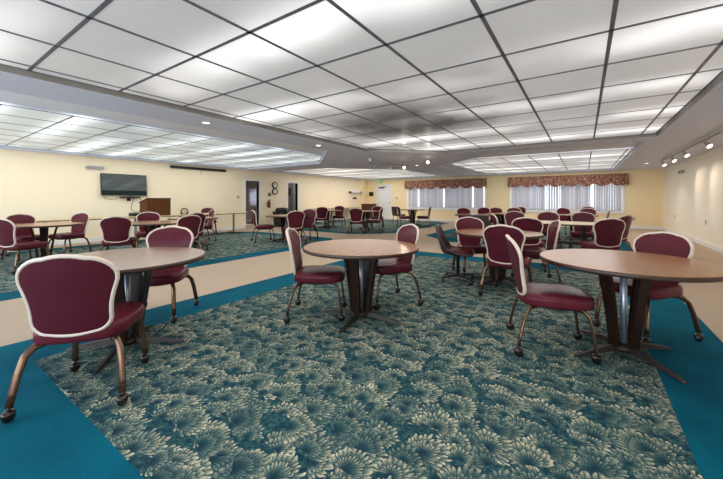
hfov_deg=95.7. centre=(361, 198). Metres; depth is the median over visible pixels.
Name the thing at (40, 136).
light panel
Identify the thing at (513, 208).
dining chair
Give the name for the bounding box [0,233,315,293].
floor
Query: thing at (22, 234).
dining chair
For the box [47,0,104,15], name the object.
light panel
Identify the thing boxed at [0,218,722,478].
floor
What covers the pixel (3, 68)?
trim
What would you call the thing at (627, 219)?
dining chair
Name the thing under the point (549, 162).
light panel
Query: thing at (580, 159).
light panel
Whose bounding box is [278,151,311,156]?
light panel
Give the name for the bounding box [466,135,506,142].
light panel
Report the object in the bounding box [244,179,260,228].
trim
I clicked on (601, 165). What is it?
light panel
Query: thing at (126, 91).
light panel
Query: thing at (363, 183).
wall
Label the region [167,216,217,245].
round table
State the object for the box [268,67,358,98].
light panel
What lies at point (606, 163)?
light panel
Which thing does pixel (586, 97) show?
light panel
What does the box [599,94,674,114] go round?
light panel
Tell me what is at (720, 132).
track rail
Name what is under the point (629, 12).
light panel
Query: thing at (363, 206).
base cabinet
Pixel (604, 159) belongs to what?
light panel
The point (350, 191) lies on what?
wall shelf
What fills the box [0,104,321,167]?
trim
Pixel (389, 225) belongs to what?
floor
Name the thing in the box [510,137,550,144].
light panel
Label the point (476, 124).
light panel
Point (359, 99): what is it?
light panel
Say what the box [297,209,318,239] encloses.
dining chair
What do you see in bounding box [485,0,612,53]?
light panel
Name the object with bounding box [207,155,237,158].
light panel
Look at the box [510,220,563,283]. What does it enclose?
dining chair
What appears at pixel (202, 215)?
dining chair
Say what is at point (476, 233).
round table
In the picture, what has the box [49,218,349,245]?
baseboard
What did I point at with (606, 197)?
vertical blind
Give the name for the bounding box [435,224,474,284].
swivel chair
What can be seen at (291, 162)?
light panel
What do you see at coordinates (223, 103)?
light panel
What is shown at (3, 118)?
light panel
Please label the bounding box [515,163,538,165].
light panel
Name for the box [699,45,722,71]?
light panel
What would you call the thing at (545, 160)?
light panel
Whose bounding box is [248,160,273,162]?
light panel
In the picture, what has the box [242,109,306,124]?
light panel
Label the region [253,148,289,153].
light panel
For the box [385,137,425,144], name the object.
light panel
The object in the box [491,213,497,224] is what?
dining chair
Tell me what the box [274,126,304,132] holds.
light panel
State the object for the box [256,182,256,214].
door
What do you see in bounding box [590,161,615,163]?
light panel
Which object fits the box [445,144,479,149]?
light panel
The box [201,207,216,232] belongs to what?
dining chair
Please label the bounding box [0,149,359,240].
wall
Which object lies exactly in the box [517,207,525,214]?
dining chair
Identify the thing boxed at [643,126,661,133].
light panel
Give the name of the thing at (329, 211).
round table
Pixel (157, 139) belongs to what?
light panel
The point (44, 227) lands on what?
round table
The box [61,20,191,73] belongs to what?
light panel
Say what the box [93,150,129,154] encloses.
light panel
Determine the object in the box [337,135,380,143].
light panel
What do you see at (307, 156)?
light panel
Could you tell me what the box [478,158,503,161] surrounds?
light panel
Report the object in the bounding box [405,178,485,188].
valance
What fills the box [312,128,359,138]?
light panel
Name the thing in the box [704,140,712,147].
track spotlight
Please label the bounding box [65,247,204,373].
round table
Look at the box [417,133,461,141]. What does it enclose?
light panel
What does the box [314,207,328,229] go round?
dining chair
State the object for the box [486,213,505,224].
round table
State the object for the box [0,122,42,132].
light panel
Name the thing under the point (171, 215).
folding table
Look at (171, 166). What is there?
projection screen
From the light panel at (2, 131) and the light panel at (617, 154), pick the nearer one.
the light panel at (2, 131)
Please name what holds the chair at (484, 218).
on the floor at (48, 437)
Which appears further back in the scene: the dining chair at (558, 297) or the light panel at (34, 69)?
the light panel at (34, 69)
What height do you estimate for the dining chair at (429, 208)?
0.915 m
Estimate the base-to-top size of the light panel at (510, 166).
0.008 m
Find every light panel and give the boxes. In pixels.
[0,0,84,44]
[0,31,52,65]
[0,60,28,68]
[0,104,73,121]
[0,114,55,127]
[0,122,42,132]
[0,129,30,136]
[0,135,21,139]
[0,139,12,143]
[7,144,49,148]
[11,141,59,147]
[18,137,70,144]
[28,133,80,141]
[32,68,120,90]
[36,48,151,87]
[37,128,93,138]
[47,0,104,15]
[49,123,110,134]
[50,149,85,152]
[56,146,98,151]
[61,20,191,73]
[61,116,128,129]
[63,143,107,148]
[75,139,121,146]
[87,135,137,143]
[89,152,118,155]
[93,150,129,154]
[94,0,244,54]
[101,131,152,139]
[102,147,143,152]
[115,125,172,136]
[116,144,157,149]
[121,90,187,105]
[122,155,147,158]
[127,153,158,157]
[128,76,219,103]
[129,141,173,147]
[138,151,171,155]
[143,137,189,144]
[148,158,172,160]
[149,148,187,153]
[155,156,186,159]
[159,58,260,93]
[161,132,209,141]
[165,146,203,151]
[168,154,198,157]
[179,143,221,148]
[181,152,212,156]
[181,159,206,161]
[186,105,235,116]
[190,0,314,29]
[191,157,222,160]
[193,95,269,115]
[194,150,229,154]
[197,138,240,145]
[199,34,313,80]
[202,161,226,163]
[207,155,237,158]
[209,147,248,152]
[217,160,243,162]
[222,153,251,156]
[223,163,245,165]
[226,83,308,107]
[227,143,269,149]
[228,158,254,160]
[236,117,274,125]
[237,151,269,155]
[238,162,261,164]
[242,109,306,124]
[243,156,273,159]
[244,165,263,166]
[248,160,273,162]
[253,0,381,63]
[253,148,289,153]
[255,164,275,165]
[260,154,290,157]
[265,159,290,161]
[266,162,287,164]
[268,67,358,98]
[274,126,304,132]
[276,100,344,118]
[277,157,306,160]
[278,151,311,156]
[280,120,335,131]
[281,161,305,163]
[297,155,320,158]
[299,159,318,162]
[306,133,329,138]
[312,113,371,127]
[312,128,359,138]
[315,89,390,111]
[321,46,420,86]
[330,139,350,143]
[333,0,477,42]
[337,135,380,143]
[342,123,393,134]
[350,105,414,121]
[358,141,394,147]
[364,75,446,102]
[366,131,411,139]
[374,146,408,149]
[377,116,432,129]
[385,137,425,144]
[390,18,500,72]
[396,95,464,114]
[399,126,448,135]
[401,142,439,148]
[414,147,448,150]
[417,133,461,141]
[420,109,478,124]
[426,57,515,92]
[431,139,471,145]
[438,120,490,131]
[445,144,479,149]
[452,82,525,107]
[454,128,499,137]
[462,160,480,162]
[462,162,485,164]
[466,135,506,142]
[469,99,533,118]
[469,164,490,166]
[476,0,524,12]
[476,141,512,147]
[476,166,493,167]
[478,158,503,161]
[483,113,538,126]
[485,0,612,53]
[485,160,507,163]
[490,163,511,164]
[494,164,515,166]
[495,123,543,133]
[498,166,519,167]
[503,156,530,159]
[504,130,546,139]
[506,32,608,79]
[507,159,533,161]
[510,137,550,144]
[511,161,535,163]
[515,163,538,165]
[519,165,540,166]
[520,66,603,97]
[530,88,599,110]
[530,154,558,157]
[534,157,559,160]
[536,160,561,162]
[537,104,597,121]
[539,162,562,164]
[541,164,563,165]
[542,116,595,129]
[544,166,564,167]
[547,125,594,135]
[550,133,593,141]
[559,152,589,156]
[561,155,589,158]
[562,158,589,161]
[564,160,588,163]
[565,162,588,164]
[565,164,588,166]
[567,166,587,167]
[589,165,612,166]
[590,159,617,161]
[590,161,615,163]
[590,163,613,165]
[591,150,625,154]
[591,153,622,157]
[591,156,620,159]
[595,128,644,137]
[596,119,652,131]
[597,108,662,123]
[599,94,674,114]
[601,74,691,102]
[604,45,716,85]
[608,6,722,62]
[614,0,722,28]
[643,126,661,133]
[649,117,671,126]
[657,106,682,117]
[667,90,700,106]
[681,69,722,91]
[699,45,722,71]
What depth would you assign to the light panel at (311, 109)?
4.64 m
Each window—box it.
[407,186,485,209]
[509,185,624,213]
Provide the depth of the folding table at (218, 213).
11.70 m
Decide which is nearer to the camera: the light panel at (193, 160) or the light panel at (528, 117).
the light panel at (528, 117)
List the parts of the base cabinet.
door, door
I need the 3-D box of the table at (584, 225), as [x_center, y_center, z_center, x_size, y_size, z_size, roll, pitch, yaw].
[4.125,0.856,6.809,1.720,0.740,1.050,0,0,34]
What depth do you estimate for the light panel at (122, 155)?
9.77 m
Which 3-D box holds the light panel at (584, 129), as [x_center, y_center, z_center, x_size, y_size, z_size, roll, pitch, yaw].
[3.909,-1.274,6.115,0.757,0.008,0.757,0,0,34]
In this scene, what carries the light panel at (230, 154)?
attached to the trim at (0, 104)
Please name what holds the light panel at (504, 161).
attached to the trim at (628, 148)
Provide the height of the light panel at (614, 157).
0.008 m
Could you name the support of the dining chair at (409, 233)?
on the floor at (444, 392)
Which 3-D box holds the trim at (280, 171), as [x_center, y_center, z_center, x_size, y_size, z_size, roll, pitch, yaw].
[0.353,-1.250,16.161,5.200,0.080,7.380,0,0,34]
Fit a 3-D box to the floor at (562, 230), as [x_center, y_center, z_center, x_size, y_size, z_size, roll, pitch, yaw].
[5.894,1.226,11.774,4.400,0.005,6.700,0,0,34]
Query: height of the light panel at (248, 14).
0.008 m
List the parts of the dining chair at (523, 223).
panel, seat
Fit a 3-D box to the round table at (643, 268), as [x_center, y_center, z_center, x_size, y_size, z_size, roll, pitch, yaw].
[2.083,0.853,2.599,1.176,0.740,1.176,0,0,36]
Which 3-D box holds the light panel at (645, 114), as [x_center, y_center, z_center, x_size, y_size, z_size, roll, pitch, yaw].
[4.109,-1.274,5.063,0.757,0.008,0.757,0,0,34]
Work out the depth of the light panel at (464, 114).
5.10 m
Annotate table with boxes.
[12,222,83,264]
[36,217,104,251]
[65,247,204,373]
[122,214,187,242]
[132,220,176,234]
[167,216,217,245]
[202,212,246,236]
[265,214,305,241]
[303,239,418,333]
[309,208,335,222]
[317,210,340,227]
[357,210,378,229]
[401,209,424,224]
[454,214,490,238]
[455,229,543,287]
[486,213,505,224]
[539,249,722,383]
[540,220,594,248]
[558,214,598,240]
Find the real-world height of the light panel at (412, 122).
0.008 m
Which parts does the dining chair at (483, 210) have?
backrest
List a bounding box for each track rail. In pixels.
[369,161,409,164]
[660,130,722,161]
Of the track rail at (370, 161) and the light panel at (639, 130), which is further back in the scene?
the track rail at (370, 161)
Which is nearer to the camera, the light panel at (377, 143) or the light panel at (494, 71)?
the light panel at (494, 71)
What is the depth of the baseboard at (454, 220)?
13.67 m
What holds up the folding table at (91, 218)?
on the floor at (228, 244)
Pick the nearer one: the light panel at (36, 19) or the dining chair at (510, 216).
the light panel at (36, 19)
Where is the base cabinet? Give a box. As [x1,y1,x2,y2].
[361,204,375,217]
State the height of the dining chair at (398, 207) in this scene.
0.915 m
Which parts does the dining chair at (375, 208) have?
backrest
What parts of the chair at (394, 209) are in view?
backrest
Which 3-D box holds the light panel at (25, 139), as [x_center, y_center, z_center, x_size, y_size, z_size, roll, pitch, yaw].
[-7.004,-1.274,7.228,0.757,0.008,0.757,0,0,34]
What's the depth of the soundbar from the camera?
10.14 m
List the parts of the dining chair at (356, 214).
panel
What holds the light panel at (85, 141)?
attached to the trim at (0, 104)
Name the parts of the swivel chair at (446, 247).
arm, seat, arm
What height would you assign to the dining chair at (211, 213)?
0.915 m
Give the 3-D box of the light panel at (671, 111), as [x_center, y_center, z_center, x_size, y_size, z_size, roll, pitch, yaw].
[4.514,-1.274,4.788,0.223,0.008,0.757,0,0,34]
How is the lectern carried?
on the folding table at (171, 215)
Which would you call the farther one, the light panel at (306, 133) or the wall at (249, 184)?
the wall at (249, 184)
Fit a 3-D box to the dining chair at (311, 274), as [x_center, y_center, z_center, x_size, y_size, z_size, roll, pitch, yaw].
[-0.479,0.762,3.477,0.633,0.915,0.597,0,0,1]
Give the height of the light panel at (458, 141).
0.008 m
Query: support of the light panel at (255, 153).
attached to the trim at (0, 104)
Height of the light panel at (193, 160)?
0.008 m
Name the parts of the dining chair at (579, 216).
seat, backrest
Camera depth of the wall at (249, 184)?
19.66 m
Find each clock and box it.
[180,208,187,213]
[272,182,277,194]
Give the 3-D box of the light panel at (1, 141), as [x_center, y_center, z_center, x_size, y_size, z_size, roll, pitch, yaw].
[-8.056,-1.274,7.028,0.757,0.008,0.757,0,0,34]
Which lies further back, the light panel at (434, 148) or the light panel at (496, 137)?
the light panel at (434, 148)
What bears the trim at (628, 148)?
attached to the ceiling slab at (9, 98)
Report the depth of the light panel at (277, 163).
11.70 m
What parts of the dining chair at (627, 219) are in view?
panel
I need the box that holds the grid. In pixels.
[0,0,722,150]
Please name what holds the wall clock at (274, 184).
attached to the wall at (39, 185)
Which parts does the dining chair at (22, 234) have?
backrest, seat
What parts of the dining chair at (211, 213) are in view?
seat, backrest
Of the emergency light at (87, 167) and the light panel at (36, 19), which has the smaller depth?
the light panel at (36, 19)
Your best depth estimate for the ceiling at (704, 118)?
6.65 m
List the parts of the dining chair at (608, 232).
seat, panel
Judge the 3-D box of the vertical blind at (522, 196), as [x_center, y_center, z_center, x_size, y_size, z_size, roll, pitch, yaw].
[8.070,-0.160,15.842,1.440,1.340,0.056,0,0,34]
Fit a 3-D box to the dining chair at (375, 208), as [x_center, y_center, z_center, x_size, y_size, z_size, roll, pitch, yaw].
[0.686,0.762,14.016,0.597,0.915,0.633,0,0,3]
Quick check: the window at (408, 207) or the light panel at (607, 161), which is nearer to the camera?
the light panel at (607, 161)
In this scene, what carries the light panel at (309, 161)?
attached to the trim at (0, 104)
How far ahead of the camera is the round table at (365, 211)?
13.11 m
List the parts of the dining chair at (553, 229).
seat, backrest, leg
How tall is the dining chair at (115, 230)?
0.915 m
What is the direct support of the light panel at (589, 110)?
attached to the grid
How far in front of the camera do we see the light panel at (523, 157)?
10.25 m
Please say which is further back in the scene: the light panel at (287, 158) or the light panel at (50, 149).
the light panel at (287, 158)
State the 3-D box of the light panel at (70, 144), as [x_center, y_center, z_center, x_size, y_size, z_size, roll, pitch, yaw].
[-6.578,-1.274,7.854,0.757,0.008,0.757,0,0,34]
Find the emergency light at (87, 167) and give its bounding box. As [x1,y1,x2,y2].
[85,166,103,169]
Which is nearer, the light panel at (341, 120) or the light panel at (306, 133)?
the light panel at (341, 120)
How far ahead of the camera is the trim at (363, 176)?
16.23 m
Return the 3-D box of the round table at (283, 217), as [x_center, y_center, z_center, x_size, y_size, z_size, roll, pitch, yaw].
[-2.238,0.853,9.687,1.175,0.740,1.175,0,0,-37]
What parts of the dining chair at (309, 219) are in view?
seat, backrest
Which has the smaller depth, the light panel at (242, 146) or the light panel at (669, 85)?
the light panel at (669, 85)
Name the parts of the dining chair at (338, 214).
seat, backrest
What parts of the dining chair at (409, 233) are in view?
leg, seat, backrest, leg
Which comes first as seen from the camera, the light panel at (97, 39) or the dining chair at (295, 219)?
the light panel at (97, 39)
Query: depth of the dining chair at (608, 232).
5.36 m
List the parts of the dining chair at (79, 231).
leg, seat, backrest, leg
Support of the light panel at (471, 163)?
attached to the trim at (628, 148)
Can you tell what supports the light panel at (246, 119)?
attached to the grid
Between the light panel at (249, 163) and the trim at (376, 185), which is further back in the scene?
the trim at (376, 185)
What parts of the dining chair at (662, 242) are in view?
leg, seat, leg, backrest, leg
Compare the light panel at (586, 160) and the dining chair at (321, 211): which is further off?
the dining chair at (321, 211)
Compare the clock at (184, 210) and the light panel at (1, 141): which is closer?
the light panel at (1, 141)
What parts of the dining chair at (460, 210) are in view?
backrest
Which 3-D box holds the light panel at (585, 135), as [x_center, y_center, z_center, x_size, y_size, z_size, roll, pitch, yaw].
[4.335,-1.274,6.741,0.757,0.008,0.757,0,0,34]
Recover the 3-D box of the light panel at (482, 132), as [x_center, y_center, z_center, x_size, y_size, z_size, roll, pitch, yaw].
[2.231,-1.274,6.341,0.757,0.008,0.757,0,0,34]
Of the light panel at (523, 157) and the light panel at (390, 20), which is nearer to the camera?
the light panel at (390, 20)
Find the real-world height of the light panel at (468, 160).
0.008 m
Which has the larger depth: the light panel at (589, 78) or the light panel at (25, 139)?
the light panel at (25, 139)
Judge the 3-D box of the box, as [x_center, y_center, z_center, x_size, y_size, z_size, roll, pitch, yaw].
[-6.373,0.431,9.210,0.180,0.100,0.240,0,0,23]
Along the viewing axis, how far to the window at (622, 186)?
15.15 m
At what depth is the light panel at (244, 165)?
12.78 m
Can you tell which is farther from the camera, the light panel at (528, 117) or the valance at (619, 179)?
the valance at (619, 179)
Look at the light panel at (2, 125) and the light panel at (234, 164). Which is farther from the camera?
the light panel at (234, 164)
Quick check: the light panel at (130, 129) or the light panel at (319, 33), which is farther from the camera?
the light panel at (130, 129)
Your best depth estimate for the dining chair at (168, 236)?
3.65 m
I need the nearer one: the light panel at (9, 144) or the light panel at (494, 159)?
the light panel at (9, 144)
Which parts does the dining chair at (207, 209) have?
backrest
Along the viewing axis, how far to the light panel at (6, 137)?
6.75 m
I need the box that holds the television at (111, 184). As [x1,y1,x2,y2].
[100,173,146,195]
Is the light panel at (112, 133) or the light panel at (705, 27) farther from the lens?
the light panel at (112, 133)
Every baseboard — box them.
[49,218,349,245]
[392,217,661,229]
[662,227,722,252]
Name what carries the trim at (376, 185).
attached to the wall at (644, 191)
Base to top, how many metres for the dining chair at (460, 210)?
0.915 m
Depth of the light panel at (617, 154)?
9.55 m
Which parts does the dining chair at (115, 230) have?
panel, seat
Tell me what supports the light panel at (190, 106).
attached to the grid
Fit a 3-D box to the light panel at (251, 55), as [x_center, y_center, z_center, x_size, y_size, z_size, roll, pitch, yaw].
[-0.950,-1.274,3.012,0.757,0.008,0.757,0,0,34]
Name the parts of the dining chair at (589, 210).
backrest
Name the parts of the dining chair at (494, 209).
backrest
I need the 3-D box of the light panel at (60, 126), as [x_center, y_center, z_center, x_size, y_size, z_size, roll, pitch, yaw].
[-5.126,-1.274,5.950,0.757,0.008,0.757,0,0,34]
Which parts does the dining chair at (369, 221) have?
seat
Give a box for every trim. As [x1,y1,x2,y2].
[0,64,722,152]
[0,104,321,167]
[0,146,326,169]
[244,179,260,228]
[280,171,438,179]
[285,168,436,178]
[287,181,298,210]
[376,185,391,218]
[439,142,643,174]
[452,148,633,173]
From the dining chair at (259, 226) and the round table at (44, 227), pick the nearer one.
the round table at (44, 227)
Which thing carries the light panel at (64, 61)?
attached to the grid
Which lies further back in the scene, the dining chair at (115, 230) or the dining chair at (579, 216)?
the dining chair at (579, 216)
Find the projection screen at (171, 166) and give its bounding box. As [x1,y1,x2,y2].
[170,165,225,174]
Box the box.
[129,212,139,215]
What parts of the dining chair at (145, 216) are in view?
seat, backrest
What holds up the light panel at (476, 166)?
attached to the trim at (628, 148)
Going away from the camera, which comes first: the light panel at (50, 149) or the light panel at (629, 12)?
the light panel at (629, 12)
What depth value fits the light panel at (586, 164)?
12.40 m
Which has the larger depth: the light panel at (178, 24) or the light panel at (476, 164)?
the light panel at (476, 164)
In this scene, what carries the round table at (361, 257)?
on the floor at (444, 392)
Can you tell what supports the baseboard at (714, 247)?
attached to the wall at (694, 196)
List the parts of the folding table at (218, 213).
leg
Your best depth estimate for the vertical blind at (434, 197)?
18.60 m
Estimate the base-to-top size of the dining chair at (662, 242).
0.915 m
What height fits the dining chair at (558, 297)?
0.915 m
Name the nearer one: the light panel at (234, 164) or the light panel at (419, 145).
the light panel at (419, 145)
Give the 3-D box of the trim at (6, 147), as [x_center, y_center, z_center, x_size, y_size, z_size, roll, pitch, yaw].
[-4.766,-1.250,7.936,6.090,0.080,9.200,0,0,34]
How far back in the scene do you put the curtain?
19.47 m
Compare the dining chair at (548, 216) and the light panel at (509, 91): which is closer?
the light panel at (509, 91)
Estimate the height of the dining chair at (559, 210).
0.915 m
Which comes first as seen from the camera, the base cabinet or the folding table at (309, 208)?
the folding table at (309, 208)
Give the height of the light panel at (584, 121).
0.008 m
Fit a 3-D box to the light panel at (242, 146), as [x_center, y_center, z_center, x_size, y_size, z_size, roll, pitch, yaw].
[-2.797,-1.274,8.028,0.757,0.008,0.757,0,0,34]
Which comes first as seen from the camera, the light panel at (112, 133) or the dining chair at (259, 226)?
the light panel at (112, 133)
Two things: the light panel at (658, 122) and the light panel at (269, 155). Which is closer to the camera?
the light panel at (658, 122)
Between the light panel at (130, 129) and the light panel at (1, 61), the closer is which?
the light panel at (1, 61)
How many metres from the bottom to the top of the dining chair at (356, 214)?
0.915 m
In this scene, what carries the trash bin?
on the floor at (48, 437)
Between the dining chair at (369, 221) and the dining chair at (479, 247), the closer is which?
the dining chair at (479, 247)
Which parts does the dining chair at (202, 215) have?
panel, leg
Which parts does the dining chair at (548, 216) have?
backrest, seat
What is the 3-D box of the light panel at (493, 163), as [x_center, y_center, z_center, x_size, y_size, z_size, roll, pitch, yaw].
[5.054,-1.274,11.853,0.757,0.008,0.757,0,0,34]
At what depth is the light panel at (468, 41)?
2.74 m
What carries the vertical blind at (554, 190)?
attached to the window at (622, 186)
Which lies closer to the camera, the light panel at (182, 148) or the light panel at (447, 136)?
the light panel at (447, 136)
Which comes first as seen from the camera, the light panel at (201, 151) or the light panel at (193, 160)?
the light panel at (201, 151)
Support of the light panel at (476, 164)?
attached to the trim at (628, 148)
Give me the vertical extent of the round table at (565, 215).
0.740 m
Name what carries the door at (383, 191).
in the wall at (644, 191)
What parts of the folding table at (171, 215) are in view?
leg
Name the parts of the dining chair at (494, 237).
leg, leg, panel, seat, leg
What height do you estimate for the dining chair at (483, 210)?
0.915 m
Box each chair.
[0,214,39,260]
[0,218,48,273]
[0,254,149,423]
[48,212,92,253]
[99,216,134,250]
[134,212,160,247]
[142,226,198,323]
[176,215,203,258]
[186,212,208,250]
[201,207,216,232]
[204,209,216,240]
[251,210,274,242]
[282,211,306,245]
[283,228,346,323]
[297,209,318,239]
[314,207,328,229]
[332,206,345,225]
[347,208,364,234]
[365,207,383,232]
[371,206,383,227]
[374,224,423,309]
[391,207,404,221]
[396,206,411,226]
[416,206,431,226]
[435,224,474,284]
[451,217,486,272]
[455,208,470,230]
[467,215,488,228]
[477,207,489,224]
[478,224,531,295]
[489,207,502,224]
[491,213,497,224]
[504,211,524,225]
[505,234,601,363]
[507,207,520,211]
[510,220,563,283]
[511,217,546,271]
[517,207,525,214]
[537,211,561,248]
[556,208,570,234]
[568,212,595,248]
[579,208,596,221]
[579,218,625,250]
[591,215,632,250]
[593,231,703,342]
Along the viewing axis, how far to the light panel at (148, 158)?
10.51 m
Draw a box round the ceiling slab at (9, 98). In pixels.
[0,90,639,172]
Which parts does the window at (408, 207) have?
sill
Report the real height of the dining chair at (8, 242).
0.915 m
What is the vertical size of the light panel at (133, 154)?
0.008 m
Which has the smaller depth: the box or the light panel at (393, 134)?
the light panel at (393, 134)
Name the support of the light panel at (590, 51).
attached to the grid
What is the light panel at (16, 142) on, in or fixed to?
attached to the trim at (0, 104)
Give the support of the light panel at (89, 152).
attached to the trim at (0, 104)
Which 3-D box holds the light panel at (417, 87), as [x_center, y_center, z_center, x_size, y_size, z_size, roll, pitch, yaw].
[0.528,-1.274,3.837,0.757,0.008,0.757,0,0,34]
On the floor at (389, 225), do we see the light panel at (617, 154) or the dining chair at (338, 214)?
the dining chair at (338, 214)
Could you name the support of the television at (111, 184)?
attached to the wall at (39, 185)
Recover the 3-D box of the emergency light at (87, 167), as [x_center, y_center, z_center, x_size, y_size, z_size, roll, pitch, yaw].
[-7.687,-0.901,9.428,0.090,0.099,0.430,0,0,34]
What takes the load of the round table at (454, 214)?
on the floor at (562, 230)
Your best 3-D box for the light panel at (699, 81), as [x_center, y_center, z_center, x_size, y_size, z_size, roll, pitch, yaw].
[3.662,-1.274,3.536,0.223,0.008,0.757,0,0,34]
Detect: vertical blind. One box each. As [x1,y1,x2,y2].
[409,187,417,206]
[420,186,443,207]
[445,186,483,207]
[512,184,544,209]
[548,184,557,209]
[561,183,620,210]
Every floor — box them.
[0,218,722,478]
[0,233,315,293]
[34,256,702,478]
[303,220,435,231]
[445,225,592,248]
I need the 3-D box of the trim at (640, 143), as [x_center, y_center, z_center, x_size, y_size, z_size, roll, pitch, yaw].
[6.028,-1.250,11.846,5.480,0.080,8.130,0,0,34]
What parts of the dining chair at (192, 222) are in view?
panel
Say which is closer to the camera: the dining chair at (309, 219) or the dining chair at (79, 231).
the dining chair at (79, 231)
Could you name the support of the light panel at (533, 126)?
attached to the grid
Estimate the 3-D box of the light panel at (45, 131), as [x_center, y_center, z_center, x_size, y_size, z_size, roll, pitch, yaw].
[-5.752,-1.274,6.376,0.757,0.008,0.757,0,0,34]
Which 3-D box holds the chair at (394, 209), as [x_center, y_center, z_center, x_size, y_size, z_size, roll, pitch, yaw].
[1.810,0.798,16.023,0.537,0.851,0.470,0,0,-24]
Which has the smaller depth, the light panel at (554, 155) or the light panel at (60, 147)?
the light panel at (60, 147)
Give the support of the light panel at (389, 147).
attached to the grid
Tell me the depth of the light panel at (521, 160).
10.79 m
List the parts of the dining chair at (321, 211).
panel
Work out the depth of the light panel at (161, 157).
10.25 m
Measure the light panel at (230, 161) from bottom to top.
0.008 m
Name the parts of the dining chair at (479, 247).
leg, backrest, seat, leg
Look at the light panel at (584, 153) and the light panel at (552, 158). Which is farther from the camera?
the light panel at (552, 158)
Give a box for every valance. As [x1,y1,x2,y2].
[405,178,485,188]
[508,173,628,187]
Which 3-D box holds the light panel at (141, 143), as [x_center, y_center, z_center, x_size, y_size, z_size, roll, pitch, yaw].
[-4.901,-1.274,7.628,0.757,0.008,0.757,0,0,34]
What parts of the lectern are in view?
panel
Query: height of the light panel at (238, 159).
0.008 m
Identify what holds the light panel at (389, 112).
attached to the grid
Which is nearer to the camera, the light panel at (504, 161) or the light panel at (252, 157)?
the light panel at (252, 157)
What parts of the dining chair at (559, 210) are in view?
backrest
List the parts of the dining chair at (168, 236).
seat, backrest, leg, leg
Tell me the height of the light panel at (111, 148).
0.008 m
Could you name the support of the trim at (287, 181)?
attached to the wall at (39, 185)
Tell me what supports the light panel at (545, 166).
attached to the trim at (628, 148)
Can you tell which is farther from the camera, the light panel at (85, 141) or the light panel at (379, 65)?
the light panel at (85, 141)
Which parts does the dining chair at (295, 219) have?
seat, panel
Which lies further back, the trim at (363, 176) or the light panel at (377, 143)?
the trim at (363, 176)
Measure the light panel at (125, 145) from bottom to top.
0.008 m
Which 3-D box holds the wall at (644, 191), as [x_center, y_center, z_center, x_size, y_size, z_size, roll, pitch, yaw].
[6.218,-0.080,17.208,14.320,2.620,0.150,0,0,34]
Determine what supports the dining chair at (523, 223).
on the floor at (444, 392)
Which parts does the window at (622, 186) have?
sill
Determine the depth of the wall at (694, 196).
9.13 m
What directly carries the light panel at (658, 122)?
attached to the grid
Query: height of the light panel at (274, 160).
0.008 m
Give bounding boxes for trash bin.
[272,208,290,226]
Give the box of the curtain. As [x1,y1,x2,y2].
[249,188,255,206]
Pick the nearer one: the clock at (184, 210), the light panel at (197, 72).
the light panel at (197, 72)
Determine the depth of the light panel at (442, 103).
4.44 m
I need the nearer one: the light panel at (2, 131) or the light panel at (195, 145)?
the light panel at (2, 131)
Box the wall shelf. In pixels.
[349,190,361,193]
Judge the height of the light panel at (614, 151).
0.008 m
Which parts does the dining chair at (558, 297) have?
leg, panel, leg, seat, seat frame, leg, leg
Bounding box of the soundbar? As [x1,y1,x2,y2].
[119,197,139,200]
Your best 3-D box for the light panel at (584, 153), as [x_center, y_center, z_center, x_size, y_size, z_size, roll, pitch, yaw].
[6.080,-1.274,9.323,0.757,0.008,0.757,0,0,34]
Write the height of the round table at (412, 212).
0.740 m
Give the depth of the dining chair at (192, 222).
6.42 m
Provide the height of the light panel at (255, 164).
0.008 m
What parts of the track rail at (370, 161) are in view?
rail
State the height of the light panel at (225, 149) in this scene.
0.008 m
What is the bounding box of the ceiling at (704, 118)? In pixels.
[0,71,722,179]
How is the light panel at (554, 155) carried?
attached to the trim at (628, 148)
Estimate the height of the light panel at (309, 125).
0.008 m
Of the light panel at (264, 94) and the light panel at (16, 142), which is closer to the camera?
the light panel at (264, 94)
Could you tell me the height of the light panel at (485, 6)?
0.008 m
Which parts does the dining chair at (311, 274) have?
backrest, leg, leg, seat, leg, leg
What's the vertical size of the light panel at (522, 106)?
0.008 m
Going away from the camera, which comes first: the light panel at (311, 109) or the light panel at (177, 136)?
the light panel at (311, 109)
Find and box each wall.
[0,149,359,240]
[246,181,294,219]
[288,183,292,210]
[360,180,367,208]
[368,169,662,226]
[663,146,722,247]
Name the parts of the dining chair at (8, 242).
panel, leg, seat frame, seat, leg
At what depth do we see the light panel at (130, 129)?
6.15 m
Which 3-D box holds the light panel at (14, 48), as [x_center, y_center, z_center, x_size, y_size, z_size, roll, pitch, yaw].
[-3.053,-1.274,2.612,0.757,0.008,0.757,0,0,34]
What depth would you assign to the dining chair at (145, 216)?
7.73 m
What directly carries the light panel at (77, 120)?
attached to the trim at (0, 104)
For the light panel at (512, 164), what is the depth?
12.40 m
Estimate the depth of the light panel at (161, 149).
8.74 m
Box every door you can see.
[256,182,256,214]
[378,186,389,218]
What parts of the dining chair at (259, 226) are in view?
panel, seat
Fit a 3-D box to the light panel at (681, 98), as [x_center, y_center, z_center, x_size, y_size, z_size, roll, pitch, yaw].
[4.088,-1.274,4.162,0.223,0.008,0.757,0,0,34]
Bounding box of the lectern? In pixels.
[139,198,170,215]
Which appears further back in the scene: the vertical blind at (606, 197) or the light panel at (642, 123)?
the vertical blind at (606, 197)
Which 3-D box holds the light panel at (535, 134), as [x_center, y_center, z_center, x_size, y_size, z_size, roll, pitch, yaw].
[3.283,-1.274,6.541,0.757,0.008,0.757,0,0,34]
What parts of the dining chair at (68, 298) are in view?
leg, panel, leg, seat, leg, leg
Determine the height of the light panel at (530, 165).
0.008 m
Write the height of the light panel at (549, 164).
0.008 m
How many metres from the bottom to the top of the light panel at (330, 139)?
0.008 m
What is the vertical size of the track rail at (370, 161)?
0.100 m
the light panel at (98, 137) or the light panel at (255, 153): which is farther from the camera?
the light panel at (255, 153)
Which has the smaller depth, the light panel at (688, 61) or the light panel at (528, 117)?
the light panel at (688, 61)
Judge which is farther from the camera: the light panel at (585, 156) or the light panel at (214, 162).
the light panel at (214, 162)

